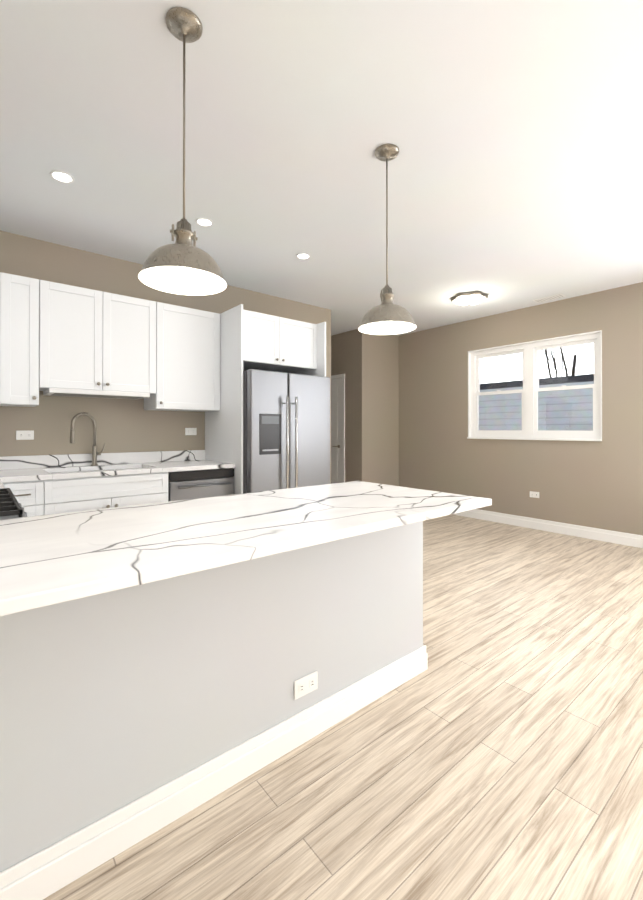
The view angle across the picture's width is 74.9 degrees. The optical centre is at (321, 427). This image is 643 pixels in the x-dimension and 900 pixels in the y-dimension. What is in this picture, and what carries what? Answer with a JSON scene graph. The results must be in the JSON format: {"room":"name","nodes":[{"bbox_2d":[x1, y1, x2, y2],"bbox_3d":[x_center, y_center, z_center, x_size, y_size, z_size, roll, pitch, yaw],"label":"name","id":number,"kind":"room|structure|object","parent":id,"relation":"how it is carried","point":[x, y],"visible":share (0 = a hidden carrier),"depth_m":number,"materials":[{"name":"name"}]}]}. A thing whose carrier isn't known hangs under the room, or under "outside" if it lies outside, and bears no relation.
{"room":"kitchen","nodes":[
{"label":"kitchen","id":0,"kind":"room"},
{"bbox_2d":[0,230,330,483],"bbox_3d":[-2.267,-0.124,4.934,4.175,2.740,2.450,0,0,-40],"label":"wall","id":1,"kind":"structure","parent":0,"point":[127,425],"depth_m":3.65,"materials":[{"name":"beige paint"}]},
{"bbox_2d":[0,272,11,405],"bbox_3d":[-2.457,-0.623,2.960,0.404,0.920,0.348,0,0,-40],"label":"upper cabinet","id":2,"kind":"object","parent":1,"relation":"attached to","point":[5,278],"depth_m":2.94,"materials":[{"name":"white wood"}]},
{"bbox_2d":[16,431,33,439],"bbox_3d":[-2.324,0.062,3.288,0.115,0.072,0.008,0,0,-40],"label":"outlet","id":3,"kind":"object","parent":1,"relation":"attached to","point":[24,435],"visible":1,"depth_m":3.29,"materials":[{"name":"white plastic"}]},
{"bbox_2d":[12,274,51,406],"bbox_3d":[-2.259,-0.622,3.125,0.348,0.920,0.348,0,0,-40],"label":"upper cabinet","id":4,"kind":"object","parent":1,"relation":"attached to","point":[31,297],"depth_m":3.03,"materials":[{"name":"white wood"}]},
{"bbox_2d":[0,450,203,469],"bbox_3d":[-2.064,0.275,3.494,2.312,0.099,0.020,0,0,-40],"label":"backsplash","id":5,"kind":"structure","parent":1,"relation":"attached to","point":[12,462],"depth_m":3.57,"materials":[{"name":"white stone"}]},
{"bbox_2d":[49,450,198,467],"bbox_3d":[-1.673,0.271,3.686,1.207,0.106,0.113,0,0,-40],"label":"vein","id":6,"kind":"object","parent":5,"relation":"attached to","point":[64,467],"visible":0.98,"depth_m":3.34,"materials":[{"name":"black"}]},
{"bbox_2d":[52,282,159,395],"bbox_3d":[-1.849,-0.685,3.464,0.836,0.790,0.348,0,0,-40],"label":"upper cabinet","id":7,"kind":"object","parent":1,"relation":"attached to","point":[58,339],"depth_m":3.34,"materials":[{"name":"white wood"}]},
{"bbox_2d":[136,302,219,411],"bbox_3d":[-1.321,-0.619,3.901,0.654,0.920,0.348,0,0,-40],"label":"upper cabinet","id":8,"kind":"object","parent":1,"relation":"attached to","point":[189,337],"depth_m":3.78,"materials":[{"name":"white wood"}]},
{"bbox_2d":[185,428,196,434],"bbox_3d":[-1.290,0.043,4.144,0.115,0.072,0.008,0,0,-40],"label":"outlet","id":9,"kind":"object","parent":1,"relation":"attached to","point":[190,431],"visible":1,"depth_m":4.14,"materials":[{"name":"white plastic"}]},
{"bbox_2d":[0,521,422,871],"bbox_3d":[-0.418,0.788,1.463,2.305,0.885,0.150,0,0,-40],"label":"island base","id":10,"kind":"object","parent":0,"point":[112,701],"depth_m":1.33,"materials":[{"name":"white paint"}]},
{"bbox_2d":[0,645,427,899],"bbox_3d":[-0.403,1.171,1.473,2.302,0.120,0.184,0,0,-40],"label":"baseboard","id":11,"kind":"structure","parent":10,"relation":"attached to","point":[50,870],"depth_m":1.33,"materials":[{"name":"white wood"}]},
{"bbox_2d":[0,481,491,615],"bbox_3d":[-0.402,0.331,1.454,2.311,0.030,0.848,0,0,-40],"label":"countertop","id":12,"kind":"structure","parent":10,"relation":"on","point":[48,560],"depth_m":1.26,"materials":[{"name":"stone"}]},
{"bbox_2d":[294,671,317,699],"bbox_3d":[-0.060,1.017,1.653,0.115,0.072,0.008,0,0,-40],"label":"outlet","id":13,"kind":"object","parent":10,"relation":"attached to","point":[305,685],"visible":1,"depth_m":1.65,"materials":[{"name":"white plastic"}]},
{"bbox_2d":[0,0,642,335],"bbox_3d":[0.948,-1.554,2.603,6.150,0.100,10.150,0,0,-40],"label":"ceiling","id":14,"kind":"structure","parent":0,"point":[512,130],"depth_m":2.22,"materials":[{"name":"white paint"}]},
{"bbox_2d":[50,170,73,183],"bbox_3d":[-1.554,-1.499,2.513,0.128,0.006,0.128,0,0,-40],"label":"recessed light","id":15,"kind":"object","parent":14,"relation":"in","point":[61,176],"visible":1,"depth_m":2.51,"materials":[{"name":"white plastic"}]},
{"bbox_2d":[138,7,226,295],"bbox_3d":[-0.513,-1.024,1.567,0.314,0.966,0.314,0,0,-40],"label":"pendant light","id":16,"kind":"object","parent":14,"relation":"hanging from","point":[182,265],"visible":1,"depth_m":1.56,"materials":[{"name":"silver metal"}]},
{"bbox_2d":[195,218,212,226],"bbox_3d":[-0.855,-1.496,3.065,0.128,0.006,0.128,0,0,-40],"label":"recessed light","id":17,"kind":"object","parent":14,"relation":"in","point":[204,222],"visible":1,"depth_m":3.07,"materials":[{"name":"white plastic"}]},
{"bbox_2d":[296,253,310,259],"bbox_3d":[-0.159,-1.494,3.667,0.128,0.006,0.128,0,0,-40],"label":"recessed light","id":18,"kind":"object","parent":14,"relation":"in","point":[303,256],"visible":0.98,"depth_m":3.67,"materials":[{"name":"white plastic"}]},
{"bbox_2d":[358,144,416,334],"bbox_3d":[0.357,-1.021,2.288,0.314,0.966,0.314,0,0,-40],"label":"pendant light","id":19,"kind":"object","parent":14,"relation":"hanging from","point":[386,316],"visible":1,"depth_m":2.27,"materials":[{"name":"silver metal"}]},
{"bbox_2d":[451,291,487,305],"bbox_3d":[1.687,-1.445,4.792,0.400,0.096,0.364,0,0,-40],"label":"flush ceiling light","id":20,"kind":"object","parent":14,"relation":"attached to","point":[469,298],"visible":1,"depth_m":4.70,"materials":[{"name":"white glass"}]},
{"bbox_2d":[532,293,565,302],"bbox_3d":[2.630,-1.489,4.845,0.140,0.008,0.320,0,0,-40],"label":"ceiling vent","id":21,"kind":"object","parent":14,"relation":"in","point":[561,295],"visible":1,"depth_m":4.84,"materials":[{"name":"white metal"}]},
{"bbox_2d":[43,514,642,899],"bbox_3d":[0.948,1.286,2.591,6.150,0.100,10.150,0,0,-40],"label":"floor","id":22,"kind":"structure","parent":0,"point":[494,751],"depth_m":1.49,"materials":[{"name":"brown wood"}]},
{"bbox_2d":[0,488,26,519],"bbox_3d":[-1.527,0.763,1.577,0.721,0.937,0.760,0,0,-40],"label":"range","id":23,"kind":"object","parent":22,"relation":"on","point":[11,507],"visible":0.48,"depth_m":1.58,"materials":[{"name":"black metal"}]},
{"bbox_2d":[4,478,55,516],"bbox_3d":[-2.155,0.798,3.016,0.318,0.878,0.638,0,0,-40],"label":"base cabinet","id":24,"kind":"object","parent":22,"relation":"on","point":[39,485],"depth_m":2.81,"materials":[{"name":"white wood"}]},
{"bbox_2d":[0,482,7,488],"bbox_3d":[-2.260,0.337,2.406,0.663,0.035,1.446,0,0,-40],"label":"countertop","id":25,"kind":"structure","parent":24,"relation":"on","point":[1,483],"depth_m":2.34,"materials":[{"name":"white stone"}]},
{"bbox_2d":[48,466,171,513],"bbox_3d":[-1.753,0.800,3.348,0.844,0.878,0.638,0,0,-40],"label":"base cabinet","id":26,"kind":"object","parent":22,"relation":"on","point":[86,492],"depth_m":3.11,"materials":[{"name":"white wood"}]},
{"bbox_2d":[0,458,234,481],"bbox_3d":[-1.616,0.342,3.457,1.669,0.035,0.648,0,0,-40],"label":"countertop","id":27,"kind":"structure","parent":26,"relation":"on","point":[37,471],"depth_m":3.38,"materials":[{"name":"white stone"}]},
{"bbox_2d":[70,412,104,465],"bbox_3d":[-1.938,0.100,3.478,0.271,0.446,0.121,0,0,-40],"label":"faucet","id":28,"kind":"object","parent":27,"relation":"on","point":[95,453],"visible":1,"depth_m":3.52,"materials":[{"name":"silver metal"}]},
{"bbox_2d":[168,468,233,501],"bbox_3d":[-1.177,0.802,3.775,0.578,0.878,0.659,0,0,-40],"label":"dishwasher","id":29,"kind":"object","parent":22,"relation":"on","point":[186,485],"visible":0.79,"depth_m":3.53,"materials":[{"name":"grey metal"}]},
{"bbox_2d":[205,304,325,493],"bbox_3d":[-0.566,0.083,4.263,0.973,2.320,0.748,0,0,-40],"label":"enclosure","id":30,"kind":"object","parent":22,"relation":"on","point":[254,340],"visible":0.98,"depth_m":3.96,"materials":[{"name":"white wood"}]},
{"bbox_2d":[243,369,329,492],"bbox_3d":[-0.498,0.370,4.181,0.915,1.745,0.883,0,0,-40],"label":"refrigerator","id":31,"kind":"object","parent":22,"relation":"on","point":[286,430],"visible":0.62,"depth_m":3.82,"materials":[{"name":"grey metal"}]},
{"bbox_2d":[331,329,398,485],"bbox_3d":[0.281,-0.114,7.315,0.842,2.740,2.030,0,0,-40],"label":"wall","id":32,"kind":"structure","parent":0,"point":[367,365],"depth_m":6.49,"materials":[{"name":"beige paint"}]},
{"bbox_2d":[331,374,344,483],"bbox_3d":[0.061,0.210,6.866,0.063,2.088,0.884,0,0,-40],"label":"hall door","id":33,"kind":"structure","parent":32,"relation":"in","point":[338,430],"depth_m":6.66,"materials":[{"name":"white wood"}]},
{"bbox_2d":[399,282,642,534],"bbox_3d":[3.208,-0.126,4.564,0.160,2.740,10.000,0,0,-40],"label":"wall","id":34,"kind":"structure","parent":0,"point":[596,484],"depth_m":5.15,"materials":[{"name":"beige paint"}]},
{"bbox_2d":[467,330,601,440],"bbox_3d":[2.609,-0.453,5.265,0.189,1.218,1.618,0,0,-40],"label":"window unit","id":35,"kind":"structure","parent":34,"relation":"in","point":[531,389],"depth_m":5.22,"materials":[{"name":"white wood"}]},
{"bbox_2d":[530,491,538,497],"bbox_3d":[2.612,0.827,5.145,0.008,0.072,0.115,0,0,-40],"label":"outlet","id":36,"kind":"object","parent":34,"relation":"attached to","point":[534,494],"visible":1,"depth_m":5.14,"materials":[{"name":"white plastic"}]},
{"bbox_2d":[453,509,642,547],"bbox_3d":[3.786,1.176,3.721,0.017,0.130,7.931,0,0,-40],"label":"baseboard","id":37,"kind":"structure","parent":34,"relation":"attached to","point":[622,538],"depth_m":4.91,"materials":[{"name":"white wood"}]},
{"label":"outside","id":38,"kind":"structure","parent":0,"visible":0},
{"bbox_2d":[480,343,593,383],"bbox_3d":[8.956,-3.721,12.582,0.001,14.000,24.000,0,0,-40],"label":"sky","id":39,"kind":"structure","parent":38,"point":[517,365],"depth_m":14.30,"materials":[{"name":"white"}]},
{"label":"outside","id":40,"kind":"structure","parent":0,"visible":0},
{"bbox_2d":[479,374,593,430],"bbox_3d":[4.133,0.662,8.572,0.520,3.200,16.000,0,0,-40],"label":"neighbouring building","id":41,"kind":"structure","parent":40,"point":[560,412],"depth_m":8.07,"materials":[{"name":"grey"}]},
{"bbox_2d":[542,347,576,377],"bbox_3d":[5.964,-2.872,10.452,3.685,10.287,4.188,0,0,-40],"label":"tree","id":42,"kind":"object","parent":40,"point":[564,362],"depth_m":9.70,"materials":[{"name":"black plant"}]}
]}

